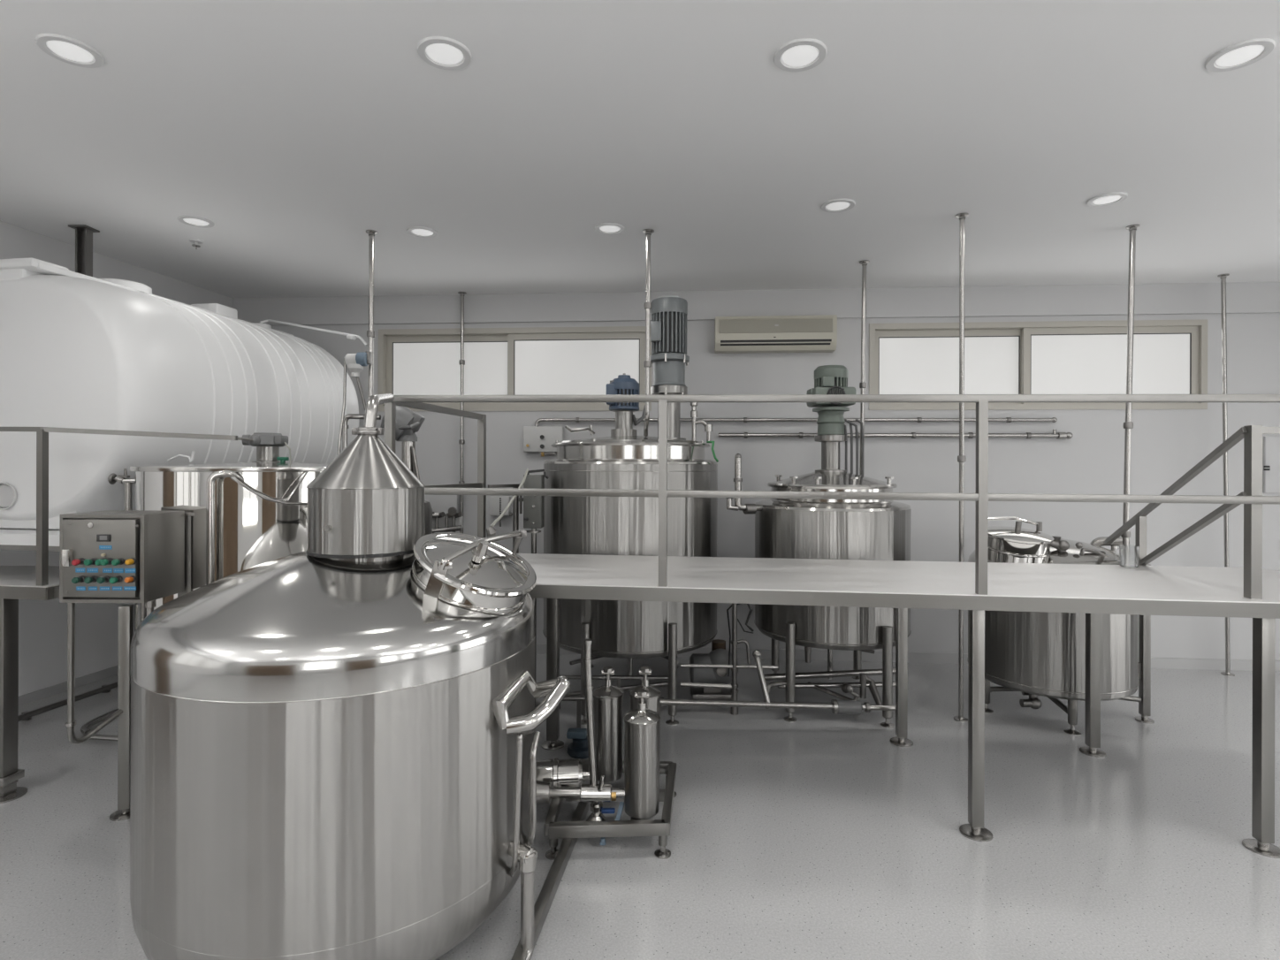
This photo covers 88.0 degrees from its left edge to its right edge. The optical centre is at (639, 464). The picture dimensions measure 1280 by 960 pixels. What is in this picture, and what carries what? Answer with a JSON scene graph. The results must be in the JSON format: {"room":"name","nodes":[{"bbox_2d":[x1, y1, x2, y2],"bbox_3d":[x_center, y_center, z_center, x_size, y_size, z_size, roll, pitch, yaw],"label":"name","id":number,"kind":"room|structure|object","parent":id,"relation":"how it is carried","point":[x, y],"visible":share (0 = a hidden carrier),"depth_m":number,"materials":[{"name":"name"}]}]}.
{"room":"processing plant","nodes":[
{"label":"processing plant","id":0,"kind":"room"},
{"bbox_2d":[0,549,134,696],"bbox_3d":[-5.652,0.081,1.981,0.230,3.705,10.747,0,0,9],"label":"wall","id":1,"kind":"structure","parent":0,"point":[42,624],"depth_m":5.60,"materials":[{"name":"white paint"}]},
{"bbox_2d":[18,664,118,706],"bbox_3d":[-5.561,1.896,1.900,0.017,0.075,10.552,0,0,10],"label":"baseboard","id":2,"kind":"structure","parent":1,"relation":"attached to","point":[62,687],"depth_m":5.65,"materials":[{"name":"grey"}]},
{"bbox_2d":[0,220,232,307],"bbox_3d":[-5.378,-1.634,1.762,1.559,0.275,11.008,0,0,13],"label":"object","id":3,"kind":"structure","parent":1,"relation":"attached to","point":[15,241],"depth_m":5.57,"materials":[{"name":"grey paint"}]},
{"bbox_2d":[0,0,1279,297],"bbox_3d":[0.581,-1.828,1.950,14.650,0.150,11.100,0,0,0],"label":"ceiling","id":4,"kind":"structure","parent":0,"point":[299,129],"depth_m":3.56,"materials":[{"name":"white paint"}]},
{"bbox_2d":[35,33,104,68],"bbox_3d":[-2.422,-1.757,2.821,0.224,0.010,0.224,0,0,0],"label":"recessed light","id":5,"kind":"object","parent":4,"relation":"in","point":[67,49],"visible":1,"depth_m":2.81,"materials":[{"name":"white plastic"}]},
{"bbox_2d":[45,40,94,62],"bbox_3d":[-2.422,-1.757,2.821,0.156,0.007,0.156,0,0,0],"label":"diffuser","id":6,"kind":"object","parent":5,"relation":"attached to","point":[66,51],"depth_m":2.82,"materials":[{"name":"white plastic"}]},
{"bbox_2d":[68,224,99,276],"bbox_3d":[-4.151,-1.528,4.950,0.130,0.479,0.130,0,0,0],"label":"bracket","id":7,"kind":"object","parent":4,"relation":"hanging from","point":[83,232],"visible":0.73,"depth_m":4.94,"materials":[{"name":"black metal"}]},
{"bbox_2d":[188,238,203,249],"bbox_3d":[-3.495,-1.730,5.221,0.100,0.070,0.100,0,0,0],"label":"sprinkler","id":8,"kind":"object","parent":4,"relation":"attached to","point":[196,241],"visible":1,"depth_m":5.21,"materials":[{"name":"white metal"}]},
{"bbox_2d":[177,214,214,228],"bbox_3d":[-3.214,-1.760,4.802,0.224,0.010,0.224,0,0,0],"label":"recessed light","id":9,"kind":"object","parent":4,"relation":"in","point":[190,220],"visible":1,"depth_m":4.79,"materials":[{"name":"white plastic"}]},
{"bbox_2d":[183,218,208,225],"bbox_3d":[-3.214,-1.759,4.802,0.156,0.007,0.156,0,0,0],"label":"diffuser","id":10,"kind":"object","parent":9,"relation":"attached to","point":[187,221],"depth_m":4.79,"materials":[{"name":"white plastic"}]},
{"bbox_2d":[406,226,438,237],"bbox_3d":[-1.642,-1.755,5.007,0.224,0.010,0.224,0,0,0],"label":"recessed light","id":11,"kind":"object","parent":4,"relation":"in","point":[422,232],"visible":1,"depth_m":4.99,"materials":[{"name":"white plastic"}]},
{"bbox_2d":[411,228,433,236],"bbox_3d":[-1.642,-1.754,5.007,0.156,0.007,0.156,0,0,0],"label":"diffuser","id":12,"kind":"object","parent":11,"relation":"attached to","point":[415,232],"depth_m":5.00,"materials":[{"name":"white plastic"}]},
{"bbox_2d":[417,36,472,70],"bbox_3d":[-0.834,-1.752,2.831,0.224,0.010,0.224,0,0,0],"label":"recessed light","id":13,"kind":"object","parent":4,"relation":"in","point":[446,51],"visible":1,"depth_m":2.82,"materials":[{"name":"white plastic"}]},
{"bbox_2d":[425,43,463,64],"bbox_3d":[-0.834,-1.752,2.831,0.156,0.007,0.156,0,0,0],"label":"diffuser","id":14,"kind":"object","parent":13,"relation":"attached to","point":[441,53],"depth_m":2.82,"materials":[{"name":"white plastic"}]},
{"bbox_2d":[594,222,624,234],"bbox_3d":[-0.223,-1.751,4.921,0.224,0.010,0.224,0,0,0],"label":"recessed light","id":15,"kind":"object","parent":4,"relation":"in","point":[605,228],"visible":1,"depth_m":4.91,"materials":[{"name":"white plastic"}]},
{"bbox_2d":[599,225,620,232],"bbox_3d":[-0.223,-1.750,4.921,0.156,0.007,0.156,0,0,0],"label":"diffuser","id":16,"kind":"object","parent":15,"relation":"attached to","point":[602,228],"depth_m":4.92,"materials":[{"name":"white plastic"}]},
{"bbox_2d":[642,228,654,436],"bbox_3d":[0.061,-0.992,5.212,0.084,1.526,0.560,0,0,0],"label":"pole","id":17,"kind":"object","parent":4,"relation":"attached to","point":[647,363],"visible":1,"depth_m":4.96,"materials":[{"name":"silver metal"}]},
{"bbox_2d":[773,38,827,72],"bbox_3d":[0.684,-1.748,2.836,0.224,0.010,0.224,0,0,0],"label":"recessed light","id":18,"kind":"object","parent":4,"relation":"in","point":[797,53],"visible":1,"depth_m":2.82,"materials":[{"name":"white plastic"}]},
{"bbox_2d":[781,45,818,66],"bbox_3d":[0.684,-1.748,2.836,0.156,0.007,0.156,0,0,0],"label":"diffuser","id":19,"kind":"object","parent":18,"relation":"attached to","point":[791,55],"depth_m":2.83,"materials":[{"name":"white plastic"}]},
{"bbox_2d":[821,198,855,213],"bbox_3d":[1.336,-1.746,4.473,0.224,0.010,0.224,0,0,0],"label":"recessed light","id":20,"kind":"object","parent":4,"relation":"in","point":[835,205],"visible":1,"depth_m":4.46,"materials":[{"name":"white plastic"}]},
{"bbox_2d":[825,201,850,210],"bbox_3d":[1.336,-1.746,4.473,0.156,0.007,0.156,0,0,0],"label":"diffuser","id":21,"kind":"object","parent":20,"relation":"attached to","point":[830,205],"depth_m":4.47,"materials":[{"name":"white plastic"}]},
{"bbox_2d":[859,259,869,475],"bbox_3d":[1.932,-0.824,5.714,0.084,1.850,0.084,0,0,0],"label":"pole","id":22,"kind":"object","parent":4,"relation":"attached to","point":[863,384],"visible":0.96,"depth_m":5.70,"materials":[{"name":"silver metal"}]},
{"bbox_2d":[1086,191,1127,206],"bbox_3d":[3.067,-1.741,4.356,0.224,0.010,0.224,0,0,0],"label":"recessed light","id":23,"kind":"object","parent":4,"relation":"in","point":[1107,199],"visible":1,"depth_m":4.34,"materials":[{"name":"white plastic"}]},
{"bbox_2d":[1092,195,1121,204],"bbox_3d":[3.067,-1.740,4.356,0.156,0.007,0.156,0,0,0],"label":"diffuser","id":24,"kind":"object","parent":23,"relation":"attached to","point":[1099,199],"depth_m":4.35,"materials":[{"name":"white plastic"}]},
{"bbox_2d":[1120,224,1140,544],"bbox_3d":[3.603,-0.542,4.875,0.084,2.406,0.129,0,0,0],"label":"pole","id":25,"kind":"object","parent":4,"relation":"attached to","point":[1128,425],"visible":0.88,"depth_m":4.87,"materials":[{"name":"silver metal"}]},
{"bbox_2d":[1204,38,1275,72],"bbox_3d":[2.555,-1.742,2.827,0.224,0.010,0.224,0,0,0],"label":"recessed light","id":26,"kind":"object","parent":4,"relation":"in","point":[1242,54],"visible":1,"depth_m":2.81,"materials":[{"name":"white plastic"}]},
{"bbox_2d":[1215,45,1264,66],"bbox_3d":[2.555,-1.742,2.827,0.156,0.007,0.156,0,0,0],"label":"diffuser","id":27,"kind":"object","parent":26,"relation":"attached to","point":[1235,55],"depth_m":2.82,"materials":[{"name":"white plastic"}]},
{"bbox_2d":[0,654,1279,959],"bbox_3d":[0.569,2.027,1.950,14.650,0.150,11.100,0,0,0],"label":"floor","id":28,"kind":"structure","parent":0,"point":[818,835],"depth_m":3.41,"materials":[{"name":"grey plastic"}]},
{"bbox_2d":[0,528,59,551],"bbox_3d":[-3.873,1.173,5.398,1.730,1.530,2.890,0,0,9],"label":"shelf","id":29,"kind":"object","parent":28,"relation":"on","point":[19,539],"visible":0.02,"depth_m":3.90,"materials":[{"name":"white"}]},
{"bbox_2d":[0,257,358,529],"bbox_3d":[-3.683,-0.470,5.382,1.784,1.752,2.724,0,0,9],"label":"tank","id":30,"kind":"object","parent":29,"relation":"on","point":[78,350],"visible":0.67,"depth_m":4.09,"materials":[{"name":"white plastic"}]},
{"bbox_2d":[259,319,367,345],"bbox_3d":[-2.799,-1.131,5.602,1.898,0.462,0.097,0,0,40],"label":"pipe","id":31,"kind":"object","parent":30,"relation":"attached to","point":[348,336],"visible":0.99,"depth_m":5.44,"materials":[{"name":"white metal"}]},
{"bbox_2d":[18,681,118,721],"bbox_3d":[-4.554,1.901,5.347,0.155,0.071,1.845,0,0,8],"label":"pipe","id":32,"kind":"object","parent":28,"relation":"on","point":[106,688],"visible":0.44,"depth_m":5.22,"materials":[{"name":"silver metal"}]},
{"bbox_2d":[80,708,117,741],"bbox_3d":[-3.906,1.908,4.839,0.278,0.042,0.788,0,0,-37],"label":"pipe","id":33,"kind":"object","parent":28,"relation":"on","point":[85,728],"visible":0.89,"depth_m":4.75,"materials":[{"name":"silver metal"}]},
{"bbox_2d":[0,426,253,804],"bbox_3d":[-3.735,0.855,3.979,3.039,2.168,0.728,0,0,0],"label":"platform","id":34,"kind":"object","parent":28,"relation":"on","point":[40,582],"visible":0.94,"depth_m":3.82,"materials":[{"name":"silver metal"}]},
{"bbox_2d":[107,432,328,821],"bbox_3d":[-2.386,0.875,4.016,1.584,2.137,1.445,0,0,0],"label":"tank","id":35,"kind":"object","parent":28,"relation":"on","point":[239,516],"visible":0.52,"depth_m":3.47,"materials":[{"name":"silver metal"}]},
{"bbox_2d":[59,510,184,743],"bbox_3d":[-2.558,0.863,3.297,0.476,1.259,0.510,0,0,0],"label":"control panel","id":36,"kind":"object","parent":35,"relation":"attached to","point":[108,556],"visible":0.99,"depth_m":3.10,"materials":[{"name":"silver metal"}]},
{"bbox_2d":[129,393,571,959],"bbox_3d":[-1.186,0.792,2.880,1.718,2.397,1.569,0,0,27],"label":"distillation tank","id":37,"kind":"object","parent":28,"relation":"on","point":[334,742],"visible":1,"depth_m":2.27,"materials":[{"name":"silver metal"}]},
{"bbox_2d":[342,413,380,450],"bbox_3d":[-2.085,0.782,4.925,0.299,2.323,0.065,0,0,0],"label":"pipe","id":38,"kind":"object","parent":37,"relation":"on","point":[346,417],"visible":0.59,"depth_m":4.91,"materials":[{"name":"silver metal"}]},
{"bbox_2d":[365,229,377,398],"bbox_3d":[-2.043,0.091,5.011,0.104,3.705,0.100,0,0,0],"label":"pole","id":39,"kind":"object","parent":28,"relation":"on","point":[370,333],"visible":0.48,"depth_m":5.00,"materials":[{"name":"silver metal"}]},
{"bbox_2d":[336,350,372,456],"bbox_3d":[-2.103,-0.433,4.885,0.197,0.809,0.153,0,0,0],"label":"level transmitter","id":40,"kind":"object","parent":39,"relation":"attached to","point":[355,362],"visible":0.98,"depth_m":4.86,"materials":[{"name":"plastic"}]},
{"bbox_2d":[380,405,432,535],"bbox_3d":[-1.782,0.745,5.042,0.380,2.400,0.396,0,0,0],"label":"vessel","id":41,"kind":"object","parent":28,"relation":"on","point":[407,422],"visible":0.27,"depth_m":4.97,"materials":[{"name":"silver metal"}]},
{"bbox_2d":[432,506,463,533],"bbox_3d":[-1.707,1.152,5.710,0.365,1.586,0.180,0,0,0],"label":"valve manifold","id":42,"kind":"object","parent":28,"relation":"on","point":[453,521],"visible":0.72,"depth_m":5.67,"materials":[{"name":"grey metal"}]},
{"bbox_2d":[457,291,466,533],"bbox_3d":[-1.824,0.092,6.785,0.100,3.705,0.100,0,0,0],"label":"pole","id":43,"kind":"object","parent":28,"relation":"on","point":[461,441],"visible":0.7,"depth_m":6.77,"materials":[{"name":"silver metal"}]},
{"bbox_2d":[487,483,523,553],"bbox_3d":[-1.106,1.053,5.379,0.094,1.788,0.358,0,0,41],"label":"standpipe","id":44,"kind":"object","parent":28,"relation":"on","point":[515,503],"visible":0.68,"depth_m":5.48,"materials":[{"name":"silver metal"}]},
{"bbox_2d":[523,469,548,708],"bbox_3d":[-0.836,0.992,5.348,0.197,1.912,0.145,0,0,0],"label":"tall cabinet","id":45,"kind":"object","parent":28,"relation":"on","point":[533,506],"visible":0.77,"depth_m":5.29,"materials":[{"name":"grey metal"}]},
{"bbox_2d":[511,801,588,959],"bbox_3d":[-0.397,1.914,3.075,0.050,0.060,1.330,0,0,7],"label":"duct","id":46,"kind":"object","parent":28,"relation":"on","point":[543,904],"visible":0.64,"depth_m":3.00,"materials":[{"name":"silver metal"}]},
{"bbox_2d":[566,728,588,758],"bbox_3d":[-0.396,1.869,4.474,0.190,0.160,0.190,0,0,0],"label":"pump","id":47,"kind":"object","parent":28,"relation":"on","point":[578,749],"visible":0.79,"depth_m":4.43,"materials":[{"name":"blue"}]},
{"bbox_2d":[536,639,676,860],"bbox_3d":[-0.190,1.438,3.626,0.814,1.023,0.753,0,0,0],"label":"filter skid","id":48,"kind":"object","parent":28,"relation":"on","point":[642,766],"visible":0.96,"depth_m":3.40,"materials":[{"name":"silver metal"}]},
{"bbox_2d":[559,675,668,728],"bbox_3d":[-0.187,1.809,5.075,0.958,0.280,0.486,0,0,0],"label":"pipe","id":49,"kind":"object","parent":28,"relation":"on","point":[573,696],"visible":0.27,"depth_m":5.24,"materials":[{"name":"silver metal"}]},
{"bbox_2d":[542,295,718,725],"bbox_3d":[-0.080,0.243,5.732,1.514,3.413,1.550,0,0,0],"label":"tank","id":50,"kind":"object","parent":28,"relation":"on","point":[625,460],"visible":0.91,"depth_m":5.13,"materials":[{"name":"silver metal"}]},
{"bbox_2d":[627,658,632,675],"bbox_3d":[-0.084,1.700,5.750,0.180,0.300,0.180,0,0,0],"label":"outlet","id":51,"kind":"object","parent":50,"relation":"attached to","point":[629,660],"depth_m":5.73,"materials":[{"name":"silver metal"}]},
{"bbox_2d":[689,639,738,700],"bbox_3d":[0.616,1.724,5.513,0.397,0.455,0.335,0,0,0],"label":"pump","id":52,"kind":"object","parent":28,"relation":"on","point":[719,655],"visible":0.7,"depth_m":5.40,"materials":[{"name":"grey metal"}]},
{"bbox_2d":[680,603,777,715],"bbox_3d":[0.707,1.497,5.238,0.757,0.910,0.236,0,0,9],"label":"riser pipe","id":53,"kind":"object","parent":28,"relation":"on","point":[735,642],"visible":0.92,"depth_m":5.19,"materials":[{"name":"silver metal"}]},
{"bbox_2d":[725,365,911,728],"bbox_3d":[1.593,0.565,5.568,1.266,2.780,1.401,0,0,34],"label":"tank","id":54,"kind":"object","parent":28,"relation":"on","point":[867,529],"visible":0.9,"depth_m":5.10,"materials":[{"name":"silver metal"}]},
{"bbox_2d":[660,649,895,714],"bbox_3d":[1.005,1.612,4.962,1.737,0.428,0.304,0,0,0],"label":"pipe","id":55,"kind":"object","parent":54,"relation":"attached to","point":[839,706],"visible":0.95,"depth_m":4.84,"materials":[{"name":"silver metal"}]},
{"bbox_2d":[827,648,832,678],"bbox_3d":[1.598,1.640,5.574,0.200,0.310,0.200,0,0,0],"label":"outlet","id":56,"kind":"object","parent":54,"relation":"attached to","point":[829,651],"depth_m":5.55,"materials":[{"name":"silver metal"}]},
{"bbox_2d":[384,394,1279,858],"bbox_3d":[1.395,0.778,4.165,5.809,2.352,2.025,0,0,0],"label":"platform","id":57,"kind":"object","parent":28,"relation":"on","point":[1252,590],"visible":0.83,"depth_m":3.63,"materials":[{"name":"silver metal"}]},
{"bbox_2d":[486,468,528,536],"bbox_3d":[-0.892,0.351,4.551,0.062,0.638,1.352,0,0,-1],"label":"pipe","id":58,"kind":"object","parent":57,"relation":"on","point":[491,531],"visible":0.57,"depth_m":4.15,"materials":[{"name":"grey metal"}]},
{"bbox_2d":[1114,544,1139,567],"bbox_3d":[3.274,0.614,4.444,0.134,0.140,0.112,0,0,-35],"label":"plastic jug","id":59,"kind":"object","parent":57,"relation":"on","point":[1129,555],"visible":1,"depth_m":4.41,"materials":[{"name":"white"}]},
{"bbox_2d":[953,212,968,722],"bbox_3d":[2.365,0.105,4.867,0.100,3.710,0.593,0,0,25],"label":"pole","id":60,"kind":"object","parent":28,"relation":"on","point":[961,458],"visible":1,"depth_m":4.82,"materials":[{"name":"silver metal"}]},
{"bbox_2d":[967,516,1154,735],"bbox_3d":[3.253,1.177,5.320,1.348,1.565,1.160,0,0,0],"label":"tank","id":61,"kind":"object","parent":28,"relation":"on","point":[1034,654],"visible":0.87,"depth_m":4.87,"materials":[{"name":"silver metal"}]},
{"bbox_2d":[1217,274,1234,676],"bbox_3d":[5.431,0.114,6.149,0.310,3.707,0.099,0,0,-37],"label":"pole","id":62,"kind":"object","parent":28,"relation":"on","point":[1227,672],"visible":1,"depth_m":6.12,"materials":[{"name":"silver metal"}]},
{"bbox_2d":[271,312,1279,660],"bbox_3d":[1.460,0.102,6.772,12.928,3.705,0.220,0,0,4],"label":"wall","id":63,"kind":"structure","parent":0,"point":[1166,444],"depth_m":6.55,"materials":[{"name":"grey paint"}]},
{"bbox_2d":[424,494,459,513],"bbox_3d":[-2.108,0.401,6.854,0.480,0.225,0.120,0,0,4],"label":"wall panel","id":64,"kind":"object","parent":63,"relation":"attached to","point":[438,503],"visible":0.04,"depth_m":6.79,"materials":[{"name":"grey paint"}]},
{"bbox_2d":[489,495,512,526],"bbox_3d":[-1.416,0.484,6.819,0.242,0.311,0.100,0,0,7],"label":"box","id":65,"kind":"object","parent":63,"relation":"attached to","point":[498,504],"visible":0.97,"depth_m":6.78,"materials":[{"name":"grey plastic"}]},
{"bbox_2d":[377,326,651,411],"bbox_3d":[-1.315,-0.984,6.929,2.884,0.860,0.162,0,0,4],"label":"window","id":66,"kind":"structure","parent":63,"relation":"in","point":[533,361],"depth_m":6.88,"materials":[{"name":"white glass"}]},
{"bbox_2d":[523,426,563,456],"bbox_3d":[-0.986,-0.236,6.771,0.404,0.304,0.127,0,0,4],"label":"junction box","id":67,"kind":"object","parent":63,"relation":"attached to","point":[540,439],"visible":0.89,"depth_m":6.74,"materials":[{"name":"grey plastic"}]},
{"bbox_2d":[232,281,1279,325],"bbox_3d":[1.555,-1.605,6.635,12.133,0.290,0.030,0,0,4],"label":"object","id":68,"kind":"structure","parent":63,"relation":"attached to","point":[1241,297],"depth_m":6.62,"materials":[{"name":"grey paint"}]},
{"bbox_2d":[714,314,837,353],"bbox_3d":[1.332,-1.289,6.565,1.174,0.334,0.203,0,0,4],"label":"air conditioner","id":69,"kind":"object","parent":63,"relation":"attached to","point":[763,333],"visible":1,"depth_m":6.48,"materials":[{"name":"beige plastic"}]},
{"bbox_2d":[719,319,832,333],"bbox_3d":[1.326,-1.353,6.479,1.094,0.127,0.016,0,0,4],"label":"grille","id":70,"kind":"object","parent":69,"relation":"attached to","point":[726,325],"depth_m":6.47,"materials":[{"name":"grey plastic"}]},
{"bbox_2d":[534,417,1057,426],"bbox_3d":[1.480,-0.403,6.617,5.124,0.146,0.094,0,0,4],"label":"pipe","id":71,"kind":"object","parent":63,"relation":"attached to","point":[576,419],"visible":0.74,"depth_m":6.58,"materials":[{"name":"silver metal"}]},
{"bbox_2d":[718,429,1073,439],"bbox_3d":[2.483,-0.299,6.543,3.397,0.094,0.104,0,0,4],"label":"pipe","id":72,"kind":"object","parent":63,"relation":"attached to","point":[913,435],"visible":0.94,"depth_m":6.50,"materials":[{"name":"silver metal"}]},
{"bbox_2d":[536,643,1279,670],"bbox_3d":[1.494,1.905,6.649,12.232,0.100,0.017,0,0,4],"label":"baseboard","id":73,"kind":"structure","parent":63,"relation":"attached to","point":[1171,663],"depth_m":6.55,"materials":[{"name":"grey"}]},
{"bbox_2d":[868,319,1207,410],"bbox_3d":[3.865,-0.968,6.559,3.190,0.860,0.162,0,0,4],"label":"window","id":74,"kind":"structure","parent":63,"relation":"in","point":[1170,356],"depth_m":6.51,"materials":[{"name":"white glass"}]},
{"bbox_2d":[1263,436,1279,492],"bbox_3d":[6.085,0.000,6.312,0.333,0.533,0.053,0,0,0],"label":"upper cabinet","id":75,"kind":"object","parent":63,"relation":"attached to","point":[1271,445],"visible":1,"depth_m":6.30,"materials":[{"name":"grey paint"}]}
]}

